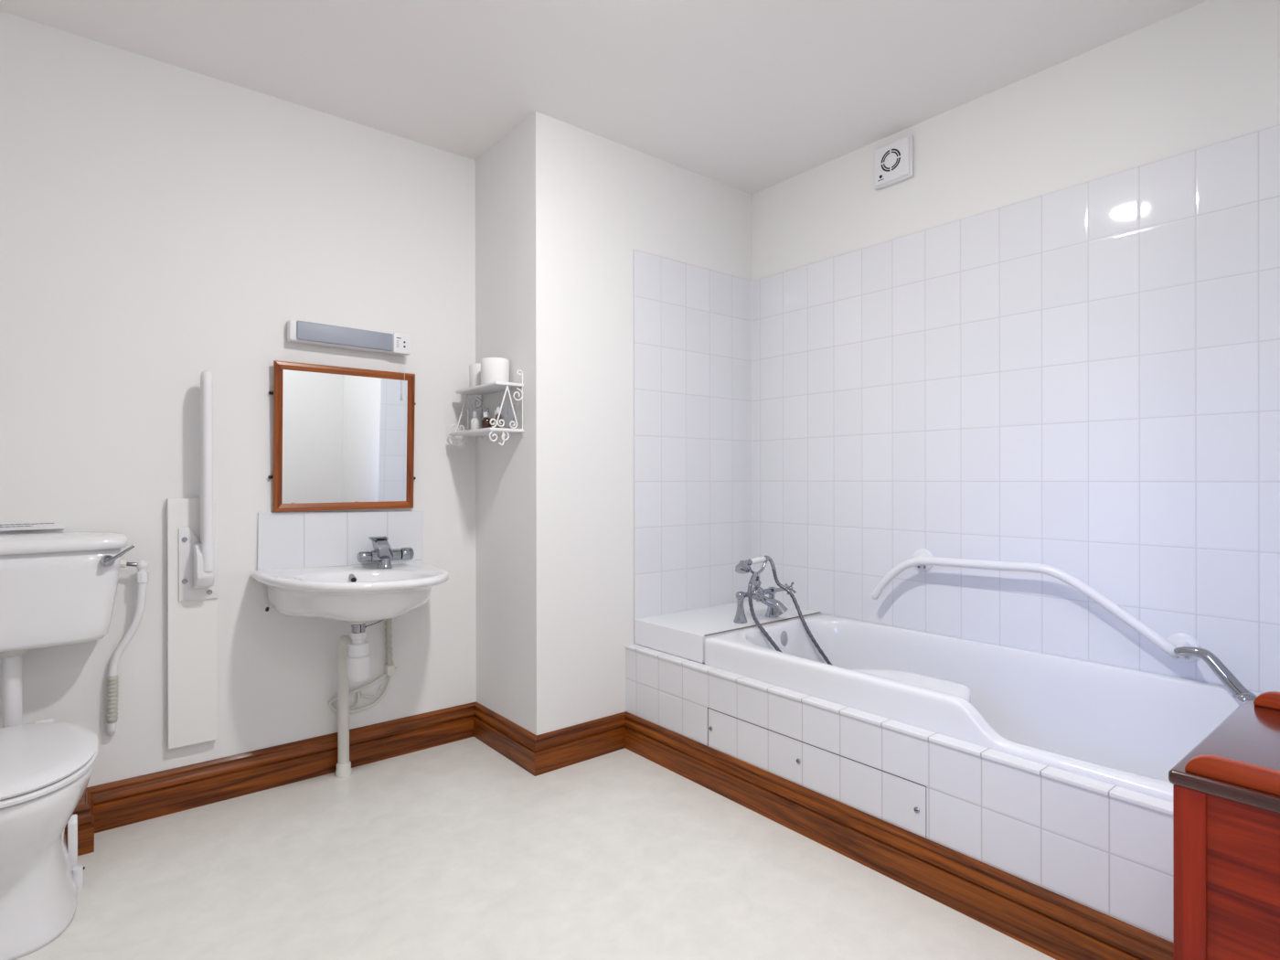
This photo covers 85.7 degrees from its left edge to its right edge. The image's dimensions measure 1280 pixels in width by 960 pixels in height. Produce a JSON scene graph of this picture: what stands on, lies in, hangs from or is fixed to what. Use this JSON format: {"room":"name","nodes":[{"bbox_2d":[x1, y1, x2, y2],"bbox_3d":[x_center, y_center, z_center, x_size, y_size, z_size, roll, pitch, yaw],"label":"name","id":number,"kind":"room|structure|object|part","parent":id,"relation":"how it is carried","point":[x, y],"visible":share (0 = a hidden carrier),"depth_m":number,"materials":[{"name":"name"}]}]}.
{"room":"bathroom","nodes":[
{"label":"bathroom","id":0,"kind":"room"},
{"bbox_2d":[0,10,476,803],"bbox_3d":[-1.875,-0.144,2.230,2.844,2.566,0.120,0,0,-39],"label":"wall","id":1,"kind":"structure","parent":0,"point":[163,225],"depth_m":2.42,"materials":[{"name":"white paint"}]},
{"bbox_2d":[0,521,63,531],"bbox_3d":[-1.949,0.142,2.083,0.323,0.024,0.014,0,0,-39],"label":"booklet","id":2,"kind":"object","parent":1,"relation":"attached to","point":[41,525],"visible":1,"depth_m":2.13,"materials":[{"name":"white paper"}]},
{"bbox_2d":[0,522,53,527],"bbox_3d":[-1.951,0.139,2.072,0.288,0.008,0.001,0,0,-39],"label":"print","id":3,"kind":"object","parent":2,"relation":"attached to","point":[2,525],"depth_m":2.12},
{"bbox_2d":[64,803,94,855],"bbox_3d":[-2.214,1.067,1.682,1.384,0.147,0.020,0,0,-39],"label":"baseboard","id":4,"kind":"structure","parent":1,"relation":"attached to","point":[85,826],"depth_m":2.10,"materials":[{"name":"brown wood"}]},
{"bbox_2d":[77,791,85,805],"bbox_3d":[-2.273,1.067,1.738,1.363,0.147,0.139,0,0,-39],"label":"trim","id":5,"kind":"structure","parent":1,"relation":"attached to","point":[82,800],"depth_m":2.13,"materials":[{"name":"brown wood"}]},
{"bbox_2d":[85,788,94,823],"bbox_3d":[-1.730,1.066,2.167,0.020,0.147,0.160,0,0,-39],"label":"baseboard","id":6,"kind":"structure","parent":1,"relation":"attached to","point":[89,800],"depth_m":2.17,"materials":[{"name":"brown wood"}]},
{"bbox_2d":[106,559,149,735],"bbox_3d":[-1.684,0.547,2.252,0.125,0.578,0.060,0,0,-8],"label":"pipe","id":7,"kind":"object","parent":1,"relation":"attached to","point":[142,575],"visible":1,"depth_m":2.25,"materials":[{"name":"plastic"}]},
{"bbox_2d":[166,498,217,749],"bbox_3d":[-1.552,0.488,2.393,0.145,0.849,0.034,0,0,-39],"label":"board","id":8,"kind":"object","parent":1,"relation":"attached to","point":[192,625],"visible":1,"depth_m":2.37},
{"bbox_2d":[178,370,218,601],"bbox_3d":[-1.500,0.019,2.351,0.116,0.790,0.097,0,0,-39],"label":"rail","id":9,"kind":"object","parent":8,"relation":"attached to","point":[197,560],"visible":1,"depth_m":2.34,"materials":[{"name":"white plastic"}]},
{"bbox_3d":[-1.528,0.289,2.386,0.116,0.250,0.008,0,0,-39],"label":"wall plate","id":10,"kind":"part","parent":9,"relation":"part of","materials":[{"name":"white plastic"}]},
{"bbox_3d":[-1.483,-0.034,2.359,0.038,0.684,0.087,0,0,-39],"label":"support arm","id":11,"kind":"part","parent":9,"relation":"part of","materials":[{"name":"white plastic"}]},
{"bbox_2d":[86,701,476,833],"bbox_3d":[-1.254,1.065,2.644,1.360,0.147,0.020,0,0,-39],"label":"baseboard","id":12,"kind":"structure","parent":1,"relation":"attached to","point":[121,803],"depth_m":2.53,"materials":[{"name":"brown wood"}]},
{"bbox_2d":[256,511,423,570],"bbox_3d":[-1.163,0.239,2.726,0.625,0.242,0.008,0,0,-39],"label":"backsplash","id":13,"kind":"structure","parent":1,"relation":"attached to","point":[285,539],"depth_m":2.69,"materials":[{"name":"tile"}]},
{"bbox_2d":[267,360,415,511],"bbox_3d":[-1.150,-0.161,2.712,0.555,0.558,0.048,0,0,-39],"label":"wall mirror","id":14,"kind":"object","parent":1,"relation":"attached to","point":[343,438],"visible":1,"depth_m":2.69,"materials":[{"name":"brown wood"}]},
{"bbox_3d":[-1.154,0.102,2.717,0.527,0.030,0.022,0,0,-39],"label":"frame rail","id":15,"kind":"part","parent":14,"relation":"part of","materials":[{"name":"brown wood"}]},
{"bbox_3d":[-1.142,-0.425,2.701,0.527,0.030,0.022,0,0,-39],"label":"frame rail","id":16,"kind":"part","parent":14,"relation":"part of","materials":[{"name":"brown wood"}]},
{"bbox_2d":[287,319,410,400],"bbox_3d":[-1.136,-0.463,2.713,0.452,0.272,0.063,0,0,-39],"label":"strip light","id":17,"kind":"object","parent":1,"relation":"attached to","point":[298,331],"visible":1,"depth_m":2.68,"materials":[{"name":"white plastic"}]},
{"bbox_2d":[296,320,392,351],"bbox_3d":[-1.147,-0.558,2.687,0.358,0.075,0.030,0,0,-39],"label":"diffuser","id":18,"kind":"object","parent":17,"relation":"attached to","point":[312,333],"depth_m":2.67,"materials":[{"name":"grey plastic"}]},
{"bbox_2d":[391,332,410,355],"bbox_3d":[-0.979,-0.556,2.822,0.071,0.082,0.033,0,0,-39],"label":"socket","id":19,"kind":"object","parent":17,"relation":"attached to","point":[400,343],"depth_m":2.81,"materials":[{"name":"white plastic"}]},
{"bbox_3d":[-0.964,-0.435,2.823,0.002,0.166,0.002,0,0,-39],"label":"pull cord","id":20,"kind":"part","parent":17,"relation":"part of","materials":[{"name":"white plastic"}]},
{"bbox_2d":[251,563,449,621],"bbox_3d":[-0.999,0.419,2.516,0.659,0.180,0.539,0,0,-39],"label":"basin","id":21,"kind":"object","parent":1,"relation":"attached to","point":[363,592],"visible":1,"depth_m":2.39,"materials":[{"name":"white ceramic"}]},
{"bbox_2d":[335,621,370,778],"bbox_3d":[-1.084,0.822,2.598,0.082,0.632,0.232,0,0,-39],"label":"trap","id":22,"kind":"object","parent":21,"relation":"attached to","point":[354,656],"visible":0.98,"depth_m":2.64,"materials":[{"name":"white plastic"}]},
{"bbox_2d":[335,760,351,778],"bbox_3d":[-1.145,1.114,2.662,0.056,0.048,0.056,0,0,-39],"label":"socket","id":23,"kind":"object","parent":22,"relation":"attached to","point":[343,770],"depth_m":2.64,"materials":[{"name":"white plastic"}]},
{"bbox_2d":[348,621,368,624],"bbox_3d":[-1.037,0.516,2.540,0.066,0.020,0.066,0,0,-39],"label":"washer","id":24,"kind":"object","parent":22,"relation":"in","point":[350,623],"depth_m":2.51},
{"bbox_2d":[357,535,414,568],"bbox_3d":[-0.983,0.285,2.710,0.214,0.125,0.142,0,0,-39],"label":"tap","id":25,"kind":"object","parent":21,"relation":"on","point":[382,552],"visible":1,"depth_m":2.70,"materials":[{"name":"silver metal"}]},
{"bbox_3d":[-1.075,0.299,2.689,0.044,0.042,0.042,0,0,-39],"label":"knob","id":26,"kind":"part","parent":25,"relation":"part of","materials":[{"name":"silver metal"}]},
{"bbox_3d":[-1.021,0.254,2.722,0.094,0.062,0.054,0,0,-39],"label":"lever","id":27,"kind":"part","parent":25,"relation":"part of","materials":[{"name":"silver metal"}]},
{"bbox_3d":[-0.991,0.271,2.678,0.060,0.078,0.126,0,0,-18],"label":"spout","id":28,"kind":"part","parent":25,"relation":"part of","materials":[{"name":"silver metal"}]},
{"bbox_3d":[-0.946,0.299,2.795,0.049,0.053,0.053,0,0,-39],"label":"knob","id":29,"kind":"part","parent":25,"relation":"part of","materials":[{"name":"silver metal"}]},
{"bbox_2d":[327,618,397,713],"bbox_3d":[-1.049,0.730,2.683,0.264,0.525,0.209,0,0,-39],"label":"pipes","id":30,"kind":"object","parent":1,"relation":"attached to","point":[389,667],"visible":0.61,"depth_m":2.79,"materials":[{"name":"white plastic"}]},
{"bbox_2d":[15,736,1055,959],"bbox_3d":[-0.171,1.187,1.216,4.206,0.100,3.843,0,0,-39],"label":"floor","id":31,"kind":"structure","parent":0,"point":[455,850],"depth_m":1.97,"materials":[{"name":"plastic"}]},
{"bbox_2d":[0,531,134,959],"bbox_3d":[-1.675,0.651,1.824,0.563,0.977,0.756,0,0,-39],"label":"toilet","id":32,"kind":"object","parent":31,"relation":"on","point":[58,588],"visible":1,"depth_m":1.90,"materials":[{"name":"white ceramic"}]},
{"bbox_3d":[-1.619,0.706,1.747,0.388,0.022,0.564,0,0,-39],"label":"lid","id":33,"kind":"part","parent":32,"relation":"part of","materials":[{"name":"white plastic"}]},
{"bbox_3d":[-1.617,0.728,1.745,0.388,0.016,0.560,0,0,-39],"label":"seat","id":34,"kind":"part","parent":32,"relation":"part of","materials":[{"name":"white plastic"}]},
{"bbox_3d":[-1.847,0.187,2.026,0.552,0.049,0.226,0,0,-39],"label":"cistern lid","id":35,"kind":"part","parent":32,"relation":"part of","materials":[{"name":"white ceramic"}]},
{"bbox_3d":[-1.612,0.246,2.087,0.036,0.036,0.024,0,0,-39],"label":"flush lever","id":36,"kind":"part","parent":32,"relation":"part of","materials":[{"name":"silver metal"}]},
{"bbox_3d":[-1.581,0.227,2.093,0.076,0.056,0.014,0,0,-39],"label":"lever arm","id":37,"kind":"part","parent":32,"relation":"part of","materials":[{"name":"silver metal"}]},
{"bbox_2d":[625,643,1173,942],"bbox_3d":[0.626,0.916,2.136,0.052,0.420,2.126,0,0,-39],"label":"bath panel","id":38,"kind":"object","parent":31,"relation":"on","point":[1104,848],"depth_m":1.87,"materials":[{"name":"tile"}]},
{"bbox_2d":[624,711,1173,959],"bbox_3d":[0.633,1.062,2.078,0.020,0.147,2.226,0,0,-39],"label":"baseboard","id":39,"kind":"structure","parent":38,"relation":"attached to","point":[1055,925],"depth_m":1.91,"materials":[{"name":"brown wood"}]},
{"bbox_3d":[0.626,0.712,2.136,0.051,0.012,2.126,0,0,-39],"label":"sill","id":40,"kind":"part","parent":38,"relation":"part of","materials":[{"name":"tile"}]},
{"bbox_2d":[704,614,1261,801],"bbox_3d":[1.066,0.805,2.230,0.748,0.409,1.697,0,0,-39],"label":"bathtub","id":41,"kind":"object","parent":31,"relation":"on","point":[1122,727],"visible":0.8,"depth_m":2.25,"materials":[{"name":"white ceramic"}]},
{"bbox_2d":[733,554,832,665],"bbox_3d":[0.667,0.668,2.816,0.392,0.679,0.507,0,0,-39],"label":"mixer","id":42,"kind":"object","parent":41,"relation":"on","point":[775,608],"visible":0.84,"depth_m":2.92,"materials":[{"name":"silver metal"}]},
{"bbox_3d":[0.422,0.536,2.902,0.058,0.125,0.058,0,0,-39],"label":"pillar leg","id":43,"kind":"part","parent":42,"relation":"part of","materials":[{"name":"silver metal"}]},
{"bbox_3d":[0.501,0.491,2.916,0.061,0.062,0.057,0,0,-39],"label":"cross handle","id":44,"kind":"part","parent":42,"relation":"part of","materials":[{"name":"silver metal"}]},
{"bbox_3d":[0.579,0.536,3.029,0.058,0.125,0.058,0,0,-39],"label":"pillar leg","id":45,"kind":"part","parent":42,"relation":"part of","materials":[{"name":"silver metal"}]},
{"bbox_3d":[0.565,0.533,2.954,0.136,0.096,0.057,0,0,23],"label":"spout","id":46,"kind":"part","parent":42,"relation":"part of","materials":[{"name":"silver metal"}]},
{"bbox_3d":[0.634,0.486,3.061,0.127,0.062,0.062,0,0,-39],"label":"cross handle","id":47,"kind":"part","parent":42,"relation":"part of","materials":[{"name":"silver metal"}]},
{"bbox_2d":[1173,646,1257,702],"bbox_3d":[1.630,0.549,1.980,0.102,0.133,0.217,0,0,-14],"label":"grip","id":48,"kind":"object","parent":41,"relation":"attached to","point":[1238,690],"visible":0.95,"depth_m":1.94,"materials":[{"name":"silver metal"}]},
{"bbox_2d":[1168,691,1279,959],"bbox_3d":[1.150,0.769,1.001,0.522,0.733,0.503,0,0,-39],"label":"base cabinet","id":49,"kind":"object","parent":31,"relation":"on","point":[1226,789],"visible":1,"depth_m":1.00,"materials":[{"name":"red wood"}]},
{"bbox_3d":[0.964,0.418,0.849,0.018,0.030,0.470,0,0,-39],"label":"gallery rail","id":50,"kind":"part","parent":49,"relation":"part of","materials":[{"name":"brown wood"}]},
{"bbox_3d":[1.334,0.417,1.149,0.018,0.030,0.470,0,0,-39],"label":"gallery rail","id":51,"kind":"part","parent":49,"relation":"part of","materials":[{"name":"brown wood"}]},
{"bbox_2d":[0,0,1207,194],"bbox_3d":[-0.175,-1.479,1.214,4.206,0.100,3.843,0,0,-39],"label":"ceiling","id":52,"kind":"structure","parent":0,"point":[752,97],"depth_m":2.33,"materials":[{"name":"white paint"}]},
{"bbox_2d":[475,111,751,735],"bbox_3d":[-0.078,-0.147,3.352,1.362,2.566,0.647,0,0,-39],"label":"wall pillar","id":53,"kind":"structure","parent":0,"point":[563,209],"depth_m":2.84,"materials":[{"name":"white paint"}]},
{"bbox_2d":[449,369,523,448],"bbox_3d":[-0.636,-0.286,2.838,0.151,0.304,0.374,0,0,-39],"label":"wall shelf","id":54,"kind":"object","parent":53,"relation":"attached to","point":[494,387],"visible":0.91,"depth_m":2.76,"materials":[{"name":"white metal"}]},
{"bbox_2d":[466,408,482,430],"bbox_3d":[-0.709,-0.253,2.953,0.066,0.102,0.066,0,0,-39],"label":"tumbler","id":55,"kind":"object","parent":54,"relation":"on","point":[469,411],"visible":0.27,"depth_m":2.93,"materials":[{"name":"clear glass"}]},
{"bbox_2d":[469,362,480,387],"bbox_3d":[-0.667,-0.433,2.902,0.100,0.100,0.100,0,0,-39],"label":"toilet roll","id":56,"kind":"object","parent":54,"relation":"on","point":[474,369],"visible":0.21,"depth_m":2.85,"materials":[{"name":"white paper"}]},
{"bbox_2d":[470,411,479,429],"bbox_3d":[-0.689,-0.244,2.884,0.038,0.085,0.038,0,0,-39],"label":"toiletry bottle","id":57,"kind":"object","parent":54,"relation":"on","point":[474,421],"visible":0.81,"depth_m":2.87,"materials":[{"name":"white plastic"}]},
{"bbox_2d":[480,412,491,428],"bbox_3d":[-0.627,-0.239,2.813,0.044,0.075,0.044,0,0,-39],"label":"toiletry bottle","id":58,"kind":"object","parent":54,"relation":"on","point":[485,421],"visible":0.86,"depth_m":2.80,"materials":[{"name":"brown glass"}]},
{"bbox_2d":[480,357,509,384],"bbox_3d":[-0.587,-0.435,2.791,0.112,0.104,0.112,0,0,-39],"label":"toilet roll","id":59,"kind":"object","parent":54,"relation":"on","point":[493,369],"visible":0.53,"depth_m":2.74,"materials":[{"name":"white paper"}]},
{"bbox_2d":[493,406,500,427],"bbox_3d":[-0.564,-0.246,2.751,0.038,0.088,0.038,0,0,-39],"label":"toiletry bottle","id":60,"kind":"object","parent":54,"relation":"on","point":[497,408],"visible":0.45,"depth_m":2.74,"materials":[{"name":"clear glass"}]},
{"bbox_2d":[499,404,514,428],"bbox_3d":[-0.528,-0.251,2.744,0.060,0.098,0.060,0,0,-39],"label":"tumbler","id":61,"kind":"object","parent":54,"relation":"on","point":[506,414],"visible":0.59,"depth_m":2.72,"materials":[{"name":"clear glass"}]},
{"bbox_2d":[473,702,536,776],"bbox_3d":[-0.568,1.063,2.862,0.020,0.147,0.547,0,0,-39],"label":"baseboard","id":62,"kind":"structure","parent":53,"relation":"attached to","point":[515,742],"depth_m":2.83,"materials":[{"name":"brown wood"}]},
{"bbox_2d":[534,711,625,776],"bbox_3d":[-0.232,1.063,2.796,0.457,0.147,0.020,0,0,-39],"label":"baseboard","id":63,"kind":"structure","parent":53,"relation":"attached to","point":[564,747],"depth_m":2.78,"materials":[{"name":"brown wood"}]},
{"bbox_2d":[633,249,751,663],"bbox_3d":[0.266,-0.044,3.209,0.753,1.899,0.008,0,0,-39],"label":"wall tiles","id":64,"kind":"object","parent":53,"relation":"attached to","point":[692,325],"depth_m":3.17,"materials":[{"name":"tile"}]},
{"bbox_2d":[635,599,821,662],"bbox_3d":[0.401,0.652,3.047,0.751,0.108,0.412,0,0,-39],"label":"tiled ledge","id":65,"kind":"object","parent":53,"relation":"attached to","point":[684,634],"visible":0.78,"depth_m":2.90,"materials":[{"name":"ceramic"}]},
{"bbox_2d":[751,0,1279,280],"bbox_3d":[1.617,-0.149,2.253,0.120,2.566,3.196,0,0,-39],"label":"wall","id":66,"kind":"structure","parent":0,"point":[1207,73],"depth_m":2.38,"materials":[{"name":"white paint"}]},
{"bbox_2d":[751,279,753,599],"bbox_3d":[0.560,-0.198,3.442,0.008,1.599,0.008,0,0,-39],"label":"trim","id":67,"kind":"structure","parent":66,"relation":"attached to","point":[752,280],"depth_m":3.44,"materials":[{"name":"ceramic"}]},
{"bbox_2d":[874,134,914,190],"bbox_3d":[1.040,-1.306,2.836,0.036,0.168,0.168,0,0,-39],"label":"fan","id":68,"kind":"object","parent":66,"relation":"attached to","point":[894,161],"visible":1,"depth_m":2.81,"materials":[{"name":"white plastic"}]},
{"bbox_2d":[881,149,900,171],"bbox_3d":[1.027,-1.310,2.825,0.001,0.088,0.088,0,0,-39],"label":"grille","id":69,"kind":"object","parent":68,"relation":"attached to","point":[890,158],"depth_m":2.83,"materials":[{"name":"white plastic"}]},
{"bbox_2d":[752,124,1279,693],"bbox_3d":[1.232,-0.045,2.625,0.008,1.899,2.118,0,0,-39],"label":"wall tiles","id":70,"kind":"object","parent":66,"relation":"attached to","point":[1082,380],"depth_m":2.37,"materials":[{"name":"tile"}]},
{"bbox_2d":[871,548,1201,661],"bbox_3d":[1.313,0.414,2.452,0.086,0.279,1.064,0,0,-39],"label":"grab rail","id":71,"kind":"object","parent":66,"relation":"attached to","point":[922,560],"visible":0.97,"depth_m":2.30,"materials":[{"name":"white plastic"}]}
]}

